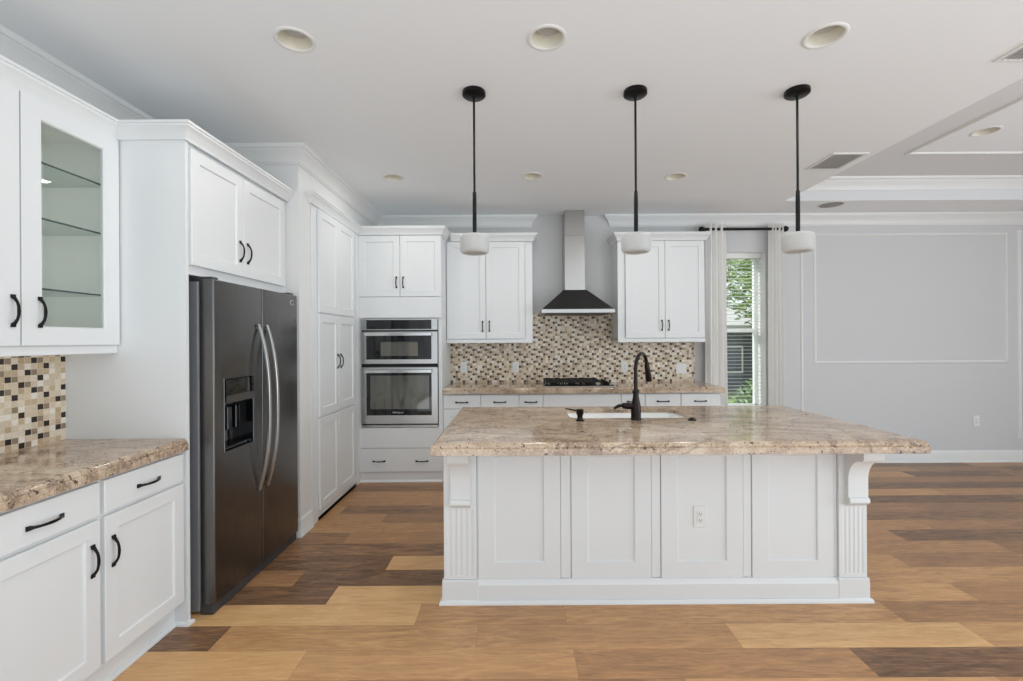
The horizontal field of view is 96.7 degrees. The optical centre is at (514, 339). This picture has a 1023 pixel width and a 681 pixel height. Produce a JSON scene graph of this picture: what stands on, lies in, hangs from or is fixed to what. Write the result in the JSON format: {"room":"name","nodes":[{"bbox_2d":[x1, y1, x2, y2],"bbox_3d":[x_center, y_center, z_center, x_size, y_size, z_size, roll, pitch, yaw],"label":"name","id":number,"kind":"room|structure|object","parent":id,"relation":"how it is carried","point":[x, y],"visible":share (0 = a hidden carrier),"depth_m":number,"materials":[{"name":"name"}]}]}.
{"room":"kitchen","nodes":[
{"label":"kitchen","id":0,"kind":"room"},
{"bbox_2d":[224,165,311,517],"bbox_3d":[-2.056,-0.008,3.397,0.979,2.879,0.183,0,0,0],"label":"wall partition","id":1,"kind":"structure","parent":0,"point":[295,177],"depth_m":3.33,"materials":[{"name":"white paint"}]},
{"bbox_2d":[296,509,313,537],"bbox_3d":[-1.594,1.362,3.387,0.107,0.134,0.201,0,0,0],"label":"baseboard","id":2,"kind":"structure","parent":1,"relation":"attached to","point":[305,523],"depth_m":3.36,"materials":[{"name":"white paint"}]},
{"bbox_2d":[310,175,376,235],"bbox_3d":[-2.063,-1.289,4.337,0.979,0.317,1.696,0,0,0],"label":"wall","id":3,"kind":"structure","parent":0,"point":[315,185],"depth_m":4.03,"materials":[{"name":"white paint"}]},
{"bbox_2d":[0,0,1022,215],"bbox_3d":[2.266,-1.532,1.268,9.550,0.221,7.936,0,0,0],"label":"ceiling","id":4,"kind":"structure","parent":0,"point":[379,93],"depth_m":2.56,"materials":[{"name":"white paint"}]},
{"bbox_2d":[272,26,316,52],"bbox_3d":[-1.029,-1.450,2.128,0.188,0.106,0.188,0,0,0],"label":"recessed light","id":5,"kind":"object","parent":4,"relation":"in","point":[293,39],"visible":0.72,"depth_m":2.16,"materials":[{"name":"white plastic"}]},
{"bbox_2d":[382,173,404,181],"bbox_3d":[-1.049,-1.450,3.928,0.188,0.106,0.188,0,0,0],"label":"recessed light","id":6,"kind":"object","parent":4,"relation":"in","point":[390,177],"visible":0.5,"depth_m":3.98,"materials":[{"name":"grey"}]},
{"bbox_2d":[460,85,488,255],"bbox_3d":[-0.230,-0.949,2.580,0.166,0.918,0.166,0,0,0],"label":"pendant light","id":7,"kind":"object","parent":4,"relation":"hanging from","point":[473,243],"visible":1,"depth_m":2.55,"materials":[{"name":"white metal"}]},
{"bbox_2d":[464,251,484,254],"bbox_3d":[-0.228,-0.497,2.580,0.128,0.003,0.128,0,0,0],"label":"diffuser","id":8,"kind":"object","parent":7,"relation":"attached to","point":[465,252],"depth_m":2.58,"materials":[{"name":"grey glass"}]},
{"bbox_2d":[473,191,476,231],"bbox_3d":[-0.229,-0.716,2.580,0.042,0.250,0.042,0,0,0],"label":"socket","id":9,"kind":"object","parent":7,"relation":"attached to","point":[474,192],"depth_m":2.57,"materials":[{"name":"black metal"}]},
{"bbox_2d":[521,172,542,179],"bbox_3d":[0.146,-1.457,3.915,0.188,0.106,0.188,0,0,0],"label":"recessed light","id":10,"kind":"object","parent":4,"relation":"in","point":[530,175],"visible":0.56,"depth_m":3.96,"materials":[{"name":"grey"}]},
{"bbox_2d":[527,24,566,50],"bbox_3d":[0.149,-1.457,2.124,0.188,0.106,0.188,0,0,0],"label":"recessed light","id":11,"kind":"object","parent":4,"relation":"in","point":[545,37],"visible":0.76,"depth_m":2.16,"materials":[{"name":"grey"}]},
{"bbox_2d":[621,84,650,254],"bbox_3d":[0.685,-0.954,2.580,0.166,0.918,0.166,0,0,0],"label":"pendant light","id":12,"kind":"object","parent":4,"relation":"hanging from","point":[637,242],"visible":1,"depth_m":2.55,"materials":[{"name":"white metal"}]},
{"bbox_2d":[634,190,637,231],"bbox_3d":[0.686,-0.721,2.580,0.042,0.250,0.042,0,0,0],"label":"socket","id":13,"kind":"object","parent":12,"relation":"attached to","point":[635,192],"depth_m":2.57,"materials":[{"name":"black metal"}]},
{"bbox_2d":[625,250,647,253],"bbox_3d":[0.687,-0.502,2.580,0.128,0.003,0.128,0,0,0],"label":"diffuser","id":14,"kind":"object","parent":12,"relation":"attached to","point":[626,251],"depth_m":2.58,"materials":[{"name":"grey glass"}]},
{"bbox_2d":[664,172,686,180],"bbox_3d":[1.391,-1.464,3.940,0.188,0.106,0.188,0,0,0],"label":"recessed light","id":15,"kind":"object","parent":4,"relation":"in","point":[679,175],"visible":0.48,"depth_m":3.99,"materials":[{"name":"grey"}]},
{"bbox_2d":[781,84,815,253],"bbox_3d":[1.606,-0.959,2.585,0.166,0.918,0.166,0,0,0],"label":"pendant light","id":16,"kind":"object","parent":4,"relation":"hanging from","point":[798,242],"visible":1,"depth_m":2.57,"materials":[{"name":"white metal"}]},
{"bbox_2d":[795,190,799,230],"bbox_3d":[1.607,-0.726,2.585,0.042,0.250,0.042,0,0,0],"label":"socket","id":17,"kind":"object","parent":16,"relation":"attached to","point":[797,197],"depth_m":2.58,"materials":[{"name":"black metal"}]},
{"bbox_2d":[785,250,809,252],"bbox_3d":[1.608,-0.508,2.585,0.128,0.003,0.128,0,0,0],"label":"diffuser","id":18,"kind":"object","parent":16,"relation":"attached to","point":[786,251],"depth_m":2.60,"materials":[{"name":"grey glass"}]},
{"bbox_2d":[801,22,849,48],"bbox_3d":[1.445,-1.464,2.121,0.188,0.106,0.188,0,0,0],"label":"recessed light","id":19,"kind":"object","parent":4,"relation":"in","point":[828,34],"visible":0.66,"depth_m":2.15,"materials":[{"name":"grey"}]},
{"bbox_2d":[817,201,845,207],"bbox_3d":[3.329,-1.423,4.790,0.244,0.009,0.244,0,0,0],"label":"ceiling speaker","id":20,"kind":"object","parent":4,"relation":"attached to","point":[831,204],"visible":1,"depth_m":4.77,"materials":[{"name":"white"}]},
{"bbox_2d":[805,152,869,169],"bbox_3d":[2.557,-1.419,3.627,0.280,0.010,0.345,0,0,0],"label":"ceiling vent","id":21,"kind":"object","parent":4,"relation":"in","point":[834,161],"visible":1,"depth_m":3.61,"materials":[{"name":"white metal"}]},
{"bbox_2d":[805,175,1022,190],"bbox_3d":[4.626,-1.596,2.705,3.730,0.120,3.910,0,0,0],"label":"trim","id":22,"kind":"structure","parent":4,"relation":"attached to","point":[936,182],"depth_m":4.62,"materials":[{"name":"white paint"}]},
{"bbox_2d":[904,97,1022,154],"bbox_3d":[4.641,-1.649,2.715,2.400,0.014,2.630,0,0,0],"label":"trim","id":23,"kind":"structure","parent":4,"relation":"attached to","point":[911,152],"depth_m":3.80,"materials":[{"name":"white paint"}]},
{"bbox_2d":[969,126,1002,136],"bbox_3d":[3.725,-1.698,3.600,0.188,0.106,0.188,0,0,0],"label":"recessed light","id":24,"kind":"object","parent":4,"relation":"in","point":[988,130],"visible":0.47,"depth_m":3.63,"materials":[{"name":"grey"}]},
{"bbox_2d":[992,44,1022,62],"bbox_3d":[2.577,-1.419,2.147,0.280,0.010,0.355,0,0,0],"label":"ceiling vent","id":25,"kind":"object","parent":4,"relation":"in","point":[1015,55],"visible":1,"depth_m":2.28,"materials":[{"name":"white metal"}]},
{"bbox_2d":[113,462,1022,680],"bbox_3d":[2.336,1.482,1.316,9.545,0.150,8.340,0,0,0],"label":"floor","id":26,"kind":"structure","parent":0,"point":[357,597],"depth_m":2.30,"materials":[{"name":"brown wood"}]},
{"bbox_2d":[0,481,100,680],"bbox_3d":[-1.936,0.993,1.599,0.632,0.876,0.447,0,0,0],"label":"base cabinet","id":27,"kind":"object","parent":26,"relation":"on","point":[50,613],"visible":0.98,"depth_m":1.63,"materials":[{"name":"white paint"}]},
{"bbox_2d":[89,453,183,680],"bbox_3d":[-1.936,0.993,2.050,0.632,0.876,0.457,0,0,0],"label":"base cabinet","id":28,"kind":"object","parent":26,"relation":"on","point":[141,517],"visible":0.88,"depth_m":2.01,"materials":[{"name":"white paint"}]},
{"bbox_2d":[0,439,188,512],"bbox_3d":[-1.942,0.525,1.827,0.617,0.060,0.903,0,0,0],"label":"countertop","id":29,"kind":"structure","parent":28,"relation":"on","point":[28,475],"depth_m":1.85,"materials":[{"name":"beige stone"}]},
{"bbox_2d":[65,119,294,626],"bbox_3d":[-1.926,0.176,2.765,0.666,2.510,1.074,0,0,0],"label":"tall cabinet","id":30,"kind":"object","parent":26,"relation":"on","point":[184,214],"visible":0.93,"depth_m":2.28,"materials":[{"name":"white paint"}]},
{"bbox_2d":[189,276,297,614],"bbox_3d":[-1.860,0.549,2.812,0.757,1.761,0.905,0,0,0],"label":"refrigerator","id":31,"kind":"object","parent":26,"relation":"on","point":[243,339],"visible":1,"depth_m":2.58,"materials":[{"name":"grey metal"}]},
{"bbox_2d":[306,190,361,524],"bbox_3d":[-1.832,0.152,3.990,0.654,2.556,1.127,0,0,0],"label":"pantry cabinet","id":32,"kind":"object","parent":26,"relation":"on","point":[334,235],"visible":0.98,"depth_m":3.88,"materials":[{"name":"white paint"}]},
{"bbox_2d":[359,225,450,482],"bbox_3d":[-1.122,0.147,4.841,0.880,2.558,0.680,0,0,0],"label":"tall cabinet","id":33,"kind":"object","parent":26,"relation":"on","point":[402,272],"visible":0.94,"depth_m":4.55,"materials":[{"name":"white paint"}]},
{"bbox_2d":[360,319,438,426],"bbox_3d":[-1.156,0.331,4.802,0.770,1.085,0.620,0,0,0],"label":"wall oven","id":34,"kind":"object","parent":33,"relation":"in","point":[399,358],"visible":1,"depth_m":4.53,"materials":[{"name":"grey metal"}]},
{"bbox_2d":[443,394,480,430],"bbox_3d":[-0.538,0.985,4.884,0.382,0.876,0.588,0,0,0],"label":"base cabinet","id":35,"kind":"object","parent":26,"relation":"on","point":[452,403],"visible":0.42,"depth_m":4.62,"materials":[{"name":"white paint"}]},
{"bbox_2d":[481,394,518,406],"bbox_3d":[-0.152,0.983,4.884,0.390,0.876,0.588,0,0,0],"label":"base cabinet","id":36,"kind":"object","parent":26,"relation":"on","point":[487,400],"visible":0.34,"depth_m":4.62,"materials":[{"name":"white paint"}]},
{"bbox_2d":[519,394,542,406],"bbox_3d":[0.165,0.981,4.884,0.244,0.876,0.588,0,0,0],"label":"base cabinet","id":37,"kind":"object","parent":26,"relation":"on","point":[525,400],"visible":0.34,"depth_m":4.62,"materials":[{"name":"white paint"}]},
{"bbox_2d":[543,393,620,406],"bbox_3d":[0.684,0.978,4.884,0.794,0.876,0.588,0,0,0],"label":"base cabinet","id":38,"kind":"object","parent":26,"relation":"on","point":[588,399],"visible":0.04,"depth_m":4.62,"materials":[{"name":"white paint"}]},
{"bbox_2d":[443,381,724,393],"bbox_3d":[0.692,0.510,4.880,2.845,0.060,0.596,0,0,0],"label":"countertop","id":39,"kind":"structure","parent":38,"relation":"on","point":[522,387],"depth_m":4.59,"materials":[{"name":"beige stone"}]},
{"bbox_2d":[542,378,615,386],"bbox_3d":[0.663,0.451,4.865,0.730,0.058,0.460,0,0,0],"label":"cooktop","id":40,"kind":"object","parent":39,"relation":"in","point":[548,382],"visible":1,"depth_m":4.72,"materials":[{"name":"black metal"}]},
{"bbox_2d":[621,393,644,405],"bbox_3d":[1.202,0.975,4.884,0.243,0.876,0.588,0,0,0],"label":"base cabinet","id":41,"kind":"object","parent":26,"relation":"on","point":[625,397],"visible":0.12,"depth_m":4.62,"materials":[{"name":"white paint"}]},
{"bbox_2d":[439,454,884,605],"bbox_3d":[0.757,0.978,2.793,2.331,0.876,0.954,0,0,0],"label":"kitchen island","id":42,"kind":"object","parent":26,"relation":"on","point":[781,528],"visible":0.91,"depth_m":2.47,"materials":[{"name":"white paint"}]},
{"bbox_2d":[430,405,930,455],"bbox_3d":[0.774,0.510,2.720,2.343,0.060,1.188,0,0,0],"label":"island countertop","id":43,"kind":"structure","parent":42,"relation":"on","point":[755,429],"depth_m":2.31,"materials":[{"name":"beige stone"}]},
{"bbox_2d":[565,408,583,421],"bbox_3d":[0.358,0.445,2.715,0.112,0.073,0.052,0,0,0],"label":"soap dispenser","id":44,"kind":"object","parent":43,"relation":"on","point":[579,412],"visible":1,"depth_m":2.70,"materials":[{"name":"black metal"}]},
{"bbox_2d":[568,412,684,417],"bbox_3d":[0.719,0.619,2.967,0.802,0.234,0.387,0,0,0],"label":"sink","id":45,"kind":"object","parent":43,"relation":"in","point":[655,414],"visible":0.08,"depth_m":3.14,"materials":[{"name":"white ceramic"}]},
{"bbox_2d":[614,352,651,420],"bbox_3d":[0.761,0.276,2.799,0.338,0.407,0.117,0,0,-36],"label":"faucet","id":46,"kind":"object","parent":43,"relation":"on","point":[635,406],"visible":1,"depth_m":2.73,"materials":[{"name":"black metal"}]},
{"bbox_2d":[693,505,706,527],"bbox_3d":[1.006,0.959,2.470,0.074,0.120,0.009,0,0,0],"label":"power outlet","id":47,"kind":"object","parent":42,"relation":"attached to","point":[699,512],"visible":1,"depth_m":2.47,"materials":[{"name":"white plastic"}]},
{"bbox_2d":[697,511,702,522],"bbox_3d":[1.006,0.959,2.468,0.033,0.066,0.004,0,0,0],"label":"socket","id":48,"kind":"object","parent":47,"relation":"attached to","point":[699,513],"depth_m":2.47,"materials":[{"name":"grey plastic"}]},
{"bbox_2d":[645,393,680,405],"bbox_3d":[1.506,0.973,4.884,0.364,0.876,0.588,0,0,0],"label":"base cabinet","id":49,"kind":"object","parent":26,"relation":"on","point":[651,399],"visible":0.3,"depth_m":4.62,"materials":[{"name":"white paint"}]},
{"bbox_2d":[680,393,720,405],"bbox_3d":[1.893,0.971,4.884,0.410,0.876,0.588,0,0,0],"label":"drawer","id":50,"kind":"object","parent":26,"relation":"on","point":[687,399],"visible":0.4,"depth_m":4.62,"materials":[{"name":"white paint"}]},
{"bbox_2d":[359,216,1022,449],"bbox_3d":[2.276,-0.193,5.326,9.645,3.200,0.280,0,0,0],"label":"wall","id":51,"kind":"structure","parent":0,"point":[879,298],"depth_m":5.19,"materials":[{"name":"grey paint"}]},
{"bbox_2d":[446,232,536,342],"bbox_3d":[-0.249,-0.550,4.995,0.975,1.167,0.379,0,0,0],"label":"upper cabinet","id":52,"kind":"object","parent":51,"relation":"attached to","point":[489,296],"visible":0.98,"depth_m":4.87,"materials":[{"name":"white paint"}]},
{"bbox_2d":[450,313,694,382],"bbox_3d":[0.654,0.085,5.182,2.778,0.790,0.008,0,0,0],"label":"backsplash","id":53,"kind":"structure","parent":51,"relation":"attached to","point":[562,346],"depth_m":5.18,"materials":[{"name":"tile"}]},
{"bbox_2d":[460,362,466,371],"bbox_3d":[-0.583,0.308,5.173,0.074,0.120,0.009,0,0,0],"label":"power outlet","id":54,"kind":"object","parent":53,"relation":"attached to","point":[463,365],"visible":1,"depth_m":5.17,"materials":[{"name":"white plastic"}]},
{"bbox_2d":[512,362,518,372],"bbox_3d":[0.007,0.310,5.173,0.074,0.120,0.009,0,0,0],"label":"power outlet","id":55,"kind":"object","parent":53,"relation":"attached to","point":[515,365],"visible":1,"depth_m":5.17,"materials":[{"name":"white plastic"}]},
{"bbox_2d":[621,361,627,371],"bbox_3d":[1.245,0.303,5.173,0.074,0.120,0.009,0,0,0],"label":"power outlet","id":56,"kind":"object","parent":53,"relation":"attached to","point":[624,364],"visible":1,"depth_m":5.17,"materials":[{"name":"white plastic"}]},
{"bbox_2d":[676,363,685,373],"bbox_3d":[1.890,0.324,5.173,0.118,0.120,0.009,0,0,0],"label":"switch plate","id":57,"kind":"object","parent":53,"relation":"attached to","point":[680,367],"visible":1,"depth_m":5.17,"materials":[{"name":"white plastic"}]},
{"bbox_2d":[539,210,614,315],"bbox_3d":[0.650,-0.843,4.935,0.762,1.138,0.482,0,0,0],"label":"range hood","id":58,"kind":"object","parent":51,"relation":"attached to","point":[574,300],"visible":1,"depth_m":4.94,"materials":[{"name":"silver metal"}]},
{"bbox_2d":[607,231,711,341],"bbox_3d":[1.567,-0.560,4.995,1.038,1.167,0.379,0,0,0],"label":"upper cabinet","id":59,"kind":"object","parent":51,"relation":"attached to","point":[658,295],"visible":0.98,"depth_m":4.87,"materials":[{"name":"white paint"}]},
{"bbox_2d":[698,226,788,231],"bbox_3d":[2.548,-1.228,5.114,1.000,0.084,0.143,0,0,0],"label":"curtain rod","id":60,"kind":"object","parent":51,"relation":"attached to","point":[786,228],"visible":0.68,"depth_m":5.06,"materials":[{"name":"black metal"}]},
{"bbox_2d":[705,223,727,405],"bbox_3d":[2.246,0.050,5.077,0.245,2.685,0.095,0,0,0],"label":"curtain","id":61,"kind":"object","parent":60,"relation":"hanging from","point":[715,244],"visible":0.72,"depth_m":5.08,"materials":[{"name":"white fabric"}]},
{"bbox_2d":[768,223,784,405],"bbox_3d":[2.918,0.046,5.077,0.147,2.685,0.095,0,0,0],"label":"curtain","id":62,"kind":"object","parent":60,"relation":"hanging from","point":[776,277],"visible":0.75,"depth_m":5.07,"materials":[{"name":"white fabric"}]},
{"bbox_2d":[726,252,765,404],"bbox_3d":[2.608,-0.086,5.278,0.587,1.842,0.284,0,0,0],"label":"window","id":63,"kind":"structure","parent":51,"relation":"in","point":[760,371],"depth_m":5.32,"materials":[{"name":"white plastic"}]},
{"bbox_2d":[726,253,761,405],"bbox_3d":[2.608,-0.114,5.298,0.495,1.782,0.065,0,0,0],"label":"window blind","id":64,"kind":"object","parent":63,"relation":"attached to","point":[728,255],"visible":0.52,"depth_m":5.28,"materials":[{"name":"white plastic"}]},
{"bbox_2d":[784,231,803,410],"bbox_3d":[3.157,-0.048,5.179,0.255,2.380,0.014,0,0,0],"label":"trim","id":65,"kind":"structure","parent":51,"relation":"attached to","point":[801,254],"depth_m":5.17,"materials":[{"name":"white paint"}]},
{"bbox_2d":[604,212,1022,226],"bbox_3d":[4.001,-1.368,1.244,5.983,0.128,7.887,0,0,0],"label":"trim","id":66,"kind":"structure","parent":51,"relation":"attached to","point":[866,218],"depth_m":5.15,"materials":[{"name":"white paint"}]},
{"bbox_2d":[813,232,1007,363],"bbox_3d":[4.505,-0.476,5.179,2.215,1.490,0.014,0,0,0],"label":"trim","id":67,"kind":"structure","parent":51,"relation":"attached to","point":[815,361],"depth_m":5.17,"materials":[{"name":"white paint"}]},
{"bbox_2d":[876,450,1022,462],"bbox_3d":[4.568,1.327,1.243,4.880,0.134,7.886,0,0,0],"label":"baseboard","id":68,"kind":"structure","parent":51,"relation":"attached to","point":[936,456],"depth_m":5.17,"materials":[{"name":"white paint"}]},
{"bbox_2d":[973,415,979,425],"bbox_3d":[5.255,0.920,5.181,0.074,0.120,0.009,0,0,0],"label":"power outlet","id":69,"kind":"object","parent":51,"relation":"attached to","point":[976,419],"visible":1,"depth_m":5.18,"materials":[{"name":"white plastic"}]},
{"bbox_2d":[1017,230,1022,438],"bbox_3d":[6.165,-0.065,5.179,0.870,2.380,0.014,0,0,0],"label":"trim","id":70,"kind":"structure","parent":51,"relation":"attached to","point":[1019,232],"depth_m":5.18,"materials":[{"name":"white paint"}]},
{"bbox_3d":[-2.412,-0.006,0.302,0.300,2.879,6.005,0,0,0],"label":"wall","id":71,"kind":"structure","parent":0,"visible":0},
{"bbox_2d":[0,355,65,453],"bbox_3d":[-2.256,0.279,0.440,0.008,0.436,3.680,0,0,0],"label":"backsplash","id":72,"kind":"structure","parent":71,"relation":"attached to","point":[32,388],"depth_m":2.12,"materials":[{"name":"tile"}]},
{"bbox_2d":[0,54,119,356],"bbox_3d":[-2.144,-0.506,1.827,0.407,1.144,0.903,0,0,0],"label":"upper cabinet","id":73,"kind":"object","parent":71,"relation":"attached to","point":[59,152],"visible":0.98,"depth_m":2.10,"materials":[{"name":"white paint"}]},
{"bbox_2d":[42,290,100,296],"bbox_3d":[-2.180,-0.218,1.827,0.306,0.008,0.863,0,0,0],"label":"glass shelf","id":74,"kind":"object","parent":73,"relation":"attached to","point":[45,293],"depth_m":2.16,"materials":[{"name":"clear glass"}]},
{"bbox_2d":[0,24,537,227],"bbox_3d":[-1.917,-1.334,1.525,1.925,0.128,8.307,0,0,18],"label":"trim","id":75,"kind":"structure","parent":71,"relation":"attached to","point":[13,47],"depth_m":3.26,"materials":[{"name":"white paint"}]},
{"label":"outside","id":76,"kind":"structure","parent":0,"visible":0},
{"bbox_2d":[728,391,752,402],"bbox_3d":[5.012,2.017,25.233,50.000,0.050,39.534,0,0,0],"label":"ground","id":77,"kind":"structure","parent":76,"point":[730,393],"depth_m":16.20,"materials":[{"name":"green plant"}]},
{"bbox_2d":[726,259,751,335],"bbox_3d":[6.746,-0.593,10.589,4.307,5.156,4.310,0,0,0],"label":"tree","id":78,"kind":"object","parent":77,"relation":"on","point":[740,293],"visible":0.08,"depth_m":10.77,"materials":[{"name":"green plant"}]},
{"bbox_2d":[727,308,752,390],"bbox_3d":[9.001,0.219,21.000,9.800,3.500,8.000,0,0,0],"label":"house","id":79,"kind":"structure","parent":77,"relation":"on","point":[735,362],"depth_m":17.50,"materials":[{"name":"grey"}]},
{"bbox_2d":[728,379,752,402],"bbox_3d":[3.858,1.288,7.102,1.078,1.446,1.114,0,0,0],"label":"shrub","id":80,"kind":"object","parent":77,"relation":"on","point":[749,399],"visible":0.06,"depth_m":7.17,"materials":[{"name":"green plant"}]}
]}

